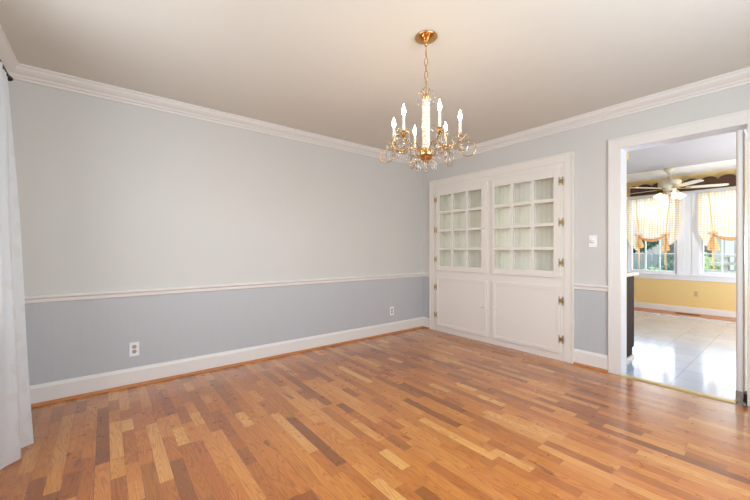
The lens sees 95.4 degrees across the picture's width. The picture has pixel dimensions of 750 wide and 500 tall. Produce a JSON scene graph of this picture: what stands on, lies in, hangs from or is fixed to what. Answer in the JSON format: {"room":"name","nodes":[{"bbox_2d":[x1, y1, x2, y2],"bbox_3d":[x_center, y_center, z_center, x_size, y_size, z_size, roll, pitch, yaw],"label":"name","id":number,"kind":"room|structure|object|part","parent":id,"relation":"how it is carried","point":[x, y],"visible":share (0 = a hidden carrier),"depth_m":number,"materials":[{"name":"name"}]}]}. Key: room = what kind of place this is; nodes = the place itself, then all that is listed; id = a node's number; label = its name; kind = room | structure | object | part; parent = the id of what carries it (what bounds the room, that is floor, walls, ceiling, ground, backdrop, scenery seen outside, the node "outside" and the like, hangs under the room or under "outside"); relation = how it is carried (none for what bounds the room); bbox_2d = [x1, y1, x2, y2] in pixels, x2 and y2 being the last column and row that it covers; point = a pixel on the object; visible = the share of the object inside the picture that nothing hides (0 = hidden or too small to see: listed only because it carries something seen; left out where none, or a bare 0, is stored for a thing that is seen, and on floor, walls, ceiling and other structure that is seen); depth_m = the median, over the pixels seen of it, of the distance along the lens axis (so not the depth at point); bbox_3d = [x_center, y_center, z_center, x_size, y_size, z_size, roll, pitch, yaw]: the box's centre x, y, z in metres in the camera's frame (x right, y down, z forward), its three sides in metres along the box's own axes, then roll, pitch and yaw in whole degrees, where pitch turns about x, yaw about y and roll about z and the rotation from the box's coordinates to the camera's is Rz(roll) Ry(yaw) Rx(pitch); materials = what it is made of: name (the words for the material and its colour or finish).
{"room":"dining room","nodes":[
{"label":"dining room","id":0,"kind":"room"},
{"bbox_2d":[8,79,422,385],"bbox_3d":[-0.981,-0.145,3.764,4.500,2.560,0.120,0,0,-38],"label":"wall","id":1,"kind":"structure","parent":0,"point":[113,195],"depth_m":3.11,"materials":[{"name":"grey paint"}]},
{"bbox_2d":[129,342,138,356],"bbox_3d":[-2.018,0.831,2.859,0.070,0.115,0.008,0,0,-38],"label":"wall outlet","id":2,"kind":"object","parent":1,"relation":"attached to","point":[134,346],"visible":1,"depth_m":2.85,"materials":[{"name":"plastic"}]},
{"bbox_2d":[24,272,428,303],"bbox_3d":[-0.905,0.360,3.652,4.240,0.061,0.150,0,0,-38],"label":"trim","id":3,"kind":"structure","parent":1,"relation":"attached to","point":[31,299],"depth_m":3.12,"materials":[{"name":"white paint"}]},
{"bbox_2d":[29,317,428,403],"bbox_3d":[-0.905,1.060,3.652,4.240,0.150,0.150,0,0,-38],"label":"baseboard","id":4,"kind":"structure","parent":1,"relation":"attached to","point":[53,390],"depth_m":3.13,"materials":[{"name":"white paint"}]},
{"bbox_2d":[31,326,428,406],"bbox_3d":[-0.900,1.125,3.646,4.208,0.020,0.134,0,0,-38],"label":"trim","id":5,"kind":"structure","parent":1,"relation":"attached to","point":[340,343],"depth_m":3.13,"materials":[{"name":"brown wood"}]},
{"bbox_2d":[0,24,749,167],"bbox_3d":[0.401,-1.259,2.008,4.240,0.092,4.350,0,0,-38],"label":"trim","id":6,"kind":"structure","parent":1,"relation":"attached to","point":[18,71],"depth_m":2.99,"materials":[{"name":"white paint"}]},
{"bbox_2d":[390,307,393,314],"bbox_3d":[0.229,0.831,4.644,0.070,0.115,0.008,0,0,-38],"label":"wall outlet","id":7,"kind":"object","parent":1,"relation":"attached to","point":[391,308],"visible":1,"depth_m":4.64,"materials":[{"name":"plastic"}]},
{"bbox_2d":[0,310,749,499],"bbox_3d":[1.773,1.195,3.513,8.500,0.120,5.500,0,0,-38],"label":"floor","id":8,"kind":"structure","parent":0,"point":[421,413],"depth_m":2.16,"materials":[{"name":"brown wood"}]},
{"bbox_2d":[429,151,573,363],"bbox_3d":[1.443,0.075,4.197,0.239,2.119,1.919,0,0,-38],"label":"china cabinet","id":9,"kind":"object","parent":8,"relation":"on","point":[501,239],"visible":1,"depth_m":4.00,"materials":[{"name":"paint"}]},
{"bbox_3d":[1.113,0.717,4.484,0.014,0.603,0.725,0,0,-38],"label":"door panel","id":10,"kind":"part","parent":9,"relation":"part of","materials":[{"name":"paint"}]},
{"bbox_2d":[442,210,480,214],"bbox_3d":[1.220,-0.520,4.558,0.114,0.020,0.853,0,0,-38],"label":"shelf","id":11,"kind":"object","parent":9,"relation":"attached to","point":[473,211],"depth_m":4.64,"materials":[{"name":"paint"}]},
{"bbox_3d":[1.112,0.717,4.483,0.021,0.687,0.809,0,0,-38],"label":"door","id":12,"kind":"part","parent":9,"relation":"part of","materials":[{"name":"paint"}]},
{"bbox_3d":[1.112,-0.278,4.483,0.021,1.128,0.809,0,0,-38],"label":"door","id":13,"kind":"part","parent":9,"relation":"part of","materials":[{"name":"paint"}]},
{"bbox_3d":[1.532,0.100,4.267,0.012,1.950,1.736,0,0,-38],"label":"panel","id":14,"kind":"part","parent":9,"relation":"part of","materials":[{"name":"paint"}]},
{"bbox_2d":[495,202,552,208],"bbox_3d":[1.754,-0.520,3.885,0.114,0.020,0.825,0,0,-38],"label":"shelf","id":15,"kind":"object","parent":9,"relation":"attached to","point":[547,204],"depth_m":3.91,"materials":[{"name":"paint"}]},
{"bbox_3d":[1.658,0.717,3.798,0.014,0.603,0.703,0,0,-38],"label":"door panel","id":16,"kind":"part","parent":9,"relation":"part of","materials":[{"name":"paint"}]},
{"bbox_3d":[1.657,0.717,3.797,0.021,0.687,0.787,0,0,-38],"label":"door","id":17,"kind":"part","parent":9,"relation":"part of","materials":[{"name":"paint"}]},
{"bbox_3d":[1.656,-0.278,3.799,0.021,1.128,0.791,0,0,-38],"label":"door","id":18,"kind":"part","parent":9,"relation":"part of","materials":[{"name":"paint"}]},
{"bbox_2d":[627,276,633,361],"bbox_3d":[2.469,0.703,3.593,0.650,0.865,0.320,0,0,-38],"label":"base cabinet","id":19,"kind":"object","parent":8,"relation":"on","point":[630,280],"visible":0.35,"depth_m":3.58,"materials":[{"name":"black paint"}]},
{"bbox_3d":[2.525,1.120,3.443,0.552,0.030,0.015,0,0,-38],"label":"trim","id":20,"kind":"part","parent":19,"relation":"part of","materials":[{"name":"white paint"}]},
{"bbox_2d":[627,272,638,276],"bbox_3d":[2.471,0.253,3.582,0.640,0.035,0.340,0,0,-38],"label":"countertop","id":21,"kind":"structure","parent":19,"relation":"on","point":[629,274],"depth_m":3.55,"materials":[{"name":"plastic"}]},
{"bbox_2d":[0,0,749,157],"bbox_3d":[0.354,-1.365,1.971,4.360,0.120,4.590,0,0,-38],"label":"ceiling","id":22,"kind":"structure","parent":0,"point":[338,69],"depth_m":2.29,"materials":[{"name":"paint"}]},
{"bbox_2d":[380,30,475,172],"bbox_3d":[0.313,-0.897,2.090,0.585,0.815,0.530,0,0,-38],"label":"chandelier","id":23,"kind":"object","parent":22,"relation":"hanging from","point":[425,37],"visible":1,"depth_m":2.07,"materials":[{"name":"gold metal"}]},
{"bbox_2d":[392,118,395,140],"bbox_3d":[0.119,-0.755,2.150,0.024,0.168,0.022,0,0,-38],"label":"candle","id":24,"kind":"object","parent":23,"relation":"on","point":[393,123],"depth_m":2.14,"materials":[{"name":"white wax"}]},
{"bbox_3d":[0.158,-0.602,2.138,0.267,0.098,0.006,0,0,17],"label":"arm","id":25,"kind":"part","parent":23,"relation":"part of","materials":[{"name":"gold metal"}]},
{"bbox_2d":[402,104,405,130],"bbox_3d":[0.164,-0.755,1.952,0.024,0.168,0.022,0,0,-38],"label":"candle","id":26,"kind":"object","parent":23,"relation":"on","point":[403,109],"depth_m":1.94,"materials":[{"name":"white wax"}]},
{"bbox_3d":[0.194,-0.602,1.980,0.267,0.098,0.006,0,0,-43],"label":"arm","id":27,"kind":"part","parent":23,"relation":"part of","materials":[{"name":"gold metal"}]},
{"bbox_2d":[413,126,416,147],"bbox_3d":[0.267,-0.755,2.288,0.024,0.168,0.022,0,0,-38],"label":"candle","id":28,"kind":"object","parent":23,"relation":"on","point":[414,131],"depth_m":2.28,"materials":[{"name":"white wax"}]},
{"bbox_3d":[0.313,-0.577,2.090,0.100,0.090,0.100,0,0,-38],"label":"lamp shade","id":29,"kind":"part","parent":23,"relation":"part of","materials":[{"name":"gold metal"}]},
{"bbox_3d":[0.349,-0.602,1.932,0.006,0.098,0.267,0,0,-13],"label":"arm","id":30,"kind":"part","parent":23,"relation":"part of","materials":[{"name":"gold metal"}]},
{"bbox_2d":[438,99,441,126],"bbox_3d":[0.358,-0.755,1.892,0.024,0.168,0.022,0,0,-38],"label":"candle","id":31,"kind":"object","parent":23,"relation":"on","point":[439,104],"depth_m":1.88,"materials":[{"name":"white wax"}]},
{"bbox_3d":[0.431,-0.602,2.201,0.267,0.098,0.006,0,0,-43],"label":"arm","id":32,"kind":"part","parent":23,"relation":"part of","materials":[{"name":"gold metal"}]},
{"bbox_2d":[444,122,446,144],"bbox_3d":[0.461,-0.755,2.228,0.024,0.168,0.022,0,0,-38],"label":"candle","id":33,"kind":"object","parent":23,"relation":"on","point":[445,122],"depth_m":2.22,"materials":[{"name":"white wax"}]},
{"bbox_3d":[0.468,-0.602,2.043,0.267,0.097,0.006,0,0,17],"label":"arm","id":34,"kind":"part","parent":23,"relation":"part of","materials":[{"name":"gold metal"}]},
{"bbox_2d":[458,111,461,134],"bbox_3d":[0.507,-0.755,2.031,0.024,0.168,0.022,0,0,-38],"label":"candle","id":35,"kind":"object","parent":23,"relation":"on","point":[460,115],"depth_m":2.02,"materials":[{"name":"white wax"}]},
{"bbox_2d":[423,84,749,354],"bbox_3d":[2.153,-0.175,3.323,0.140,2.620,4.470,0,0,-38],"label":"wall","id":36,"kind":"structure","parent":0,"point":[589,143],"depth_m":3.29,"materials":[{"name":"grey paint"}]},
{"bbox_2d":[571,283,609,291],"bbox_3d":[2.074,0.360,3.286,0.030,0.061,0.330,0,0,-38],"label":"trim","id":37,"kind":"structure","parent":36,"relation":"attached to","point":[593,287],"depth_m":3.28,"materials":[{"name":"white paint"}]},
{"bbox_2d":[573,362,607,372],"bbox_3d":[2.068,1.125,3.278,0.018,0.020,0.298,0,0,-38],"label":"trim","id":38,"kind":"structure","parent":36,"relation":"attached to","point":[574,363],"depth_m":3.27,"materials":[{"name":"brown wood"}]},
{"bbox_2d":[574,349,607,369],"bbox_3d":[2.081,1.060,3.288,0.016,0.150,0.298,0,0,-38],"label":"baseboard","id":39,"kind":"structure","parent":36,"relation":"attached to","point":[593,359],"depth_m":3.28,"materials":[{"name":"white paint"}]},
{"bbox_2d":[589,235,596,246],"bbox_3d":[2.089,-0.084,3.274,0.022,0.115,0.070,0,0,-38],"label":"dimmer switch","id":40,"kind":"object","parent":36,"relation":"attached to","point":[592,238],"visible":1,"depth_m":3.27,"materials":[{"name":"plastic"}]},
{"bbox_2d":[619,374,736,404],"bbox_3d":[2.453,1.131,2.811,0.097,0.007,0.724,0,0,-38],"label":"trim","id":41,"kind":"structure","parent":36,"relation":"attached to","point":[620,375],"depth_m":2.76,"materials":[{"name":"brown wood"}]},
{"bbox_2d":[608,109,749,405],"bbox_3d":[2.533,0.058,2.839,0.188,2.155,0.965,0,0,-38],"label":"trim","id":42,"kind":"structure","parent":36,"relation":"attached to","point":[738,118],"depth_m":3.10,"materials":[{"name":"white paint"}]},
{"bbox_2d":[734,130,746,403],"bbox_3d":[3.003,0.122,2.758,0.772,2.025,0.066,0,0,-38],"label":"door","id":43,"kind":"structure","parent":36,"relation":"in","point":[741,138],"depth_m":2.54,"materials":[{"name":"white paint"}]},
{"bbox_2d":[627,169,735,310],"bbox_3d":[5.484,-0.175,6.461,0.180,2.620,5.500,0,0,-38],"label":"wall","id":44,"kind":"structure","parent":0,"point":[712,295],"depth_m":6.16,"materials":[{"name":"yellow paint"}]},
{"bbox_2d":[630,240,675,272],"bbox_3d":[5.386,-0.280,6.617,0.060,1.430,0.735,0,0,-38],"label":"window","id":45,"kind":"structure","parent":44,"relation":"attached to","point":[631,248],"depth_m":6.59,"materials":[{"name":"paint"}]},
{"bbox_2d":[627,196,681,268],"bbox_3d":[5.276,-0.325,6.506,0.102,1.360,0.860,0,0,-38],"label":"shade","id":46,"kind":"object","parent":44,"relation":"attached to","point":[648,219],"visible":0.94,"depth_m":6.50,"materials":[{"name":"beige fabric"}]},
{"bbox_2d":[630,174,735,196],"bbox_3d":[5.682,-1.164,6.075,0.110,0.208,1.850,0,0,-38],"label":"valance board","id":47,"kind":"object","parent":44,"relation":"attached to","point":[728,178],"visible":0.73,"depth_m":6.00,"materials":[{"name":"brown wood"}]},
{"bbox_2d":[634,302,735,317],"bbox_3d":[5.454,1.083,6.437,0.018,0.105,5.500,0,0,-38],"label":"baseboard","id":48,"kind":"structure","parent":44,"relation":"attached to","point":[714,312],"depth_m":6.17,"materials":[{"name":"paint"}]},
{"bbox_2d":[693,291,698,296],"bbox_3d":[5.733,0.785,6.092,0.009,0.115,0.070,0,0,-38],"label":"wall outlet","id":49,"kind":"object","parent":44,"relation":"attached to","point":[695,293],"visible":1,"depth_m":6.09,"materials":[{"name":"beige plastic"}]},
{"bbox_2d":[697,190,735,270],"bbox_3d":[5.932,-0.325,5.680,0.102,1.360,0.830,0,0,-38],"label":"shade","id":50,"kind":"object","parent":44,"relation":"attached to","point":[716,212],"visible":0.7,"depth_m":5.83,"materials":[{"name":"beige fabric"}]},
{"bbox_2d":[701,239,735,275],"bbox_3d":[6.049,-0.280,5.783,0.060,1.430,0.775,0,0,-38],"label":"window","id":51,"kind":"structure","parent":44,"relation":"attached to","point":[702,242],"depth_m":5.91,"materials":[{"name":"paint"}]},
{"bbox_2d":[634,307,735,321],"bbox_3d":[5.280,1.194,6.299,0.460,0.122,5.500,0,0,-38],"label":"trim","id":52,"kind":"structure","parent":0,"point":[635,308],"depth_m":5.99,"materials":[{"name":"brown wood"}]},
{"bbox_2d":[627,130,746,173],"bbox_3d":[3.715,-1.425,5.055,4.460,0.120,5.500,0,0,-38],"label":"ceiling","id":53,"kind":"structure","parent":0,"point":[721,147],"depth_m":4.87,"materials":[{"name":"paint"}]},
{"bbox_2d":[627,167,728,202],"bbox_3d":[4.965,-1.073,5.753,1.340,0.585,1.374,0,0,-38],"label":"ceiling fan","id":54,"kind":"object","parent":53,"relation":"hanging from","point":[669,186],"visible":1,"depth_m":5.62,"materials":[{"name":"metal"}]},
{"bbox_3d":[4.769,-0.900,5.759,0.117,0.129,0.123,0,0,-38],"label":"lamp shade","id":55,"kind":"part","parent":54,"relation":"part of","materials":[{"name":"white glass"}]},
{"bbox_3d":[4.982,-0.900,5.880,0.123,0.129,0.117,0,0,-38],"label":"lamp shade","id":56,"kind":"part","parent":54,"relation":"part of","materials":[{"name":"white glass"}]},
{"bbox_3d":[4.890,-0.900,5.546,0.123,0.129,0.117,0,0,-38],"label":"lamp shade","id":57,"kind":"part","parent":54,"relation":"part of","materials":[{"name":"white glass"}]},
{"bbox_3d":[5.103,-0.900,5.667,0.117,0.129,0.123,0,0,-38],"label":"lamp shade","id":58,"kind":"part","parent":54,"relation":"part of","materials":[{"name":"white glass"}]},
{"bbox_3d":[4.844,-1.030,5.262,0.132,0.026,0.520,0,0,12],"label":"blade","id":59,"kind":"part","parent":54,"relation":"part of","materials":[{"name":"wood"}]},
{"bbox_3d":[5.336,-1.030,5.486,0.520,0.026,0.132,0,0,30],"label":"blade","id":60,"kind":"part","parent":54,"relation":"part of","materials":[{"name":"wood"}]},
{"bbox_2d":[627,159,735,182],"bbox_3d":[5.116,-1.377,6.169,0.880,0.035,5.500,0,0,-38],"label":"trim","id":61,"kind":"structure","parent":53,"relation":"attached to","point":[726,164],"depth_m":5.91,"materials":[{"name":"paint"}]},
{"bbox_3d":[-1.269,-0.085,0.605,0.120,2.440,4.470,0,0,-38],"label":"wall","id":62,"kind":"structure","parent":0,"visible":0},
{"bbox_2d":[0,59,12,80],"bbox_3d":[-1.425,-1.028,1.001,0.127,0.070,2.645,0,0,-38],"label":"curtain rod","id":63,"kind":"object","parent":62,"relation":"attached to","point":[10,78],"visible":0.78,"depth_m":2.00,"materials":[{"name":"black metal"}]},
{"bbox_2d":[0,62,33,469],"bbox_3d":[-1.881,0.055,1.728,0.152,2.148,0.785,0,0,-38],"label":"lace curtain","id":64,"kind":"object","parent":63,"relation":"hanging from","point":[16,429],"visible":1,"depth_m":1.88,"materials":[{"name":"white fabric"}]},
{"label":"outside","id":65,"kind":"structure","parent":0,"visible":0},
{"bbox_3d":[20.174,1.585,20.493,40.280,0.100,60.000,0,0,-38],"label":"ground","id":66,"kind":"structure","parent":65,"visible":0},
{"bbox_2d":[633,240,658,252],"bbox_3d":[14.103,-0.126,18.683,2.370,3.373,2.336,0,0,-38],"label":"shade tree","id":67,"kind":"object","parent":66,"relation":"on","point":[649,245],"visible":0.06,"depth_m":18.01,"materials":[{"name":"green plant"}]},
{"bbox_2d":[633,254,660,269],"bbox_3d":[7.926,0.820,11.498,0.150,1.430,2.650,0,0,-38],"label":"picket fence","id":68,"kind":"object","parent":66,"relation":"on","point":[652,260],"visible":0.08,"depth_m":10.62,"materials":[{"name":"white wood"}]},
{"bbox_3d":[8.743,0.835,10.518,0.090,1.400,0.100,0,0,-38],"label":"post","id":69,"kind":"part","parent":68,"relation":"part of","materials":[{"name":"white wood"}]},
{"bbox_2d":[641,267,667,270],"bbox_3d":[7.306,0.997,8.956,1.405,1.116,1.255,0,0,-38],"label":"bush","id":70,"kind":"object","parent":66,"relation":"on","point":[653,268],"visible":0.02,"depth_m":8.90,"materials":[{"name":"green plant"}]},
{"bbox_2d":[661,254,673,270],"bbox_3d":[10.361,0.826,11.486,1.702,1.458,1.710,0,0,-38],"label":"hedge","id":71,"kind":"object","parent":66,"relation":"on","point":[670,259],"visible":0.09,"depth_m":11.53,"materials":[{"name":"green plant"}]},
{"bbox_2d":[654,236,733,269],"bbox_3d":[20.506,-0.315,21.907,4.600,3.700,3.600,0,0,-38],"label":"house","id":72,"kind":"structure","parent":66,"relation":"on","point":[728,246],"depth_m":20.52,"materials":[{"name":"white"}]},
{"bbox_2d":[704,252,720,271],"bbox_3d":[8.847,0.802,9.274,1.074,1.507,1.074,0,0,-25],"label":"bush","id":73,"kind":"object","parent":66,"relation":"on","point":[707,260],"visible":0.09,"depth_m":8.96,"materials":[{"name":"green plant"}]},
{"bbox_2d":[705,255,735,272],"bbox_3d":[8.540,0.825,8.033,0.440,1.420,1.040,0,0,-38],"label":"fence","id":74,"kind":"object","parent":66,"relation":"on","point":[726,258],"visible":0.35,"depth_m":8.07,"materials":[{"name":"white wood"}]},
{"bbox_3d":[8.540,0.510,8.033,0.440,0.050,1.040,0,0,-38],"label":"shelf","id":75,"kind":"part","parent":74,"relation":"part of","materials":[{"name":"white wood"}]},
{"bbox_3d":[8.540,0.330,8.033,0.440,0.050,0.880,0,0,-38],"label":"shelf","id":76,"kind":"part","parent":74,"relation":"part of","materials":[{"name":"white wood"}]},
{"bbox_3d":[8.421,0.850,8.181,0.320,1.370,0.100,0,0,-38],"label":"leg","id":77,"kind":"part","parent":74,"relation":"part of","materials":[{"name":"white wood"}]},
{"bbox_3d":[8.540,0.140,8.033,0.440,0.050,0.600,0,0,-38],"label":"shelf","id":78,"kind":"part","parent":74,"relation":"part of","materials":[{"name":"white wood"}]}
]}

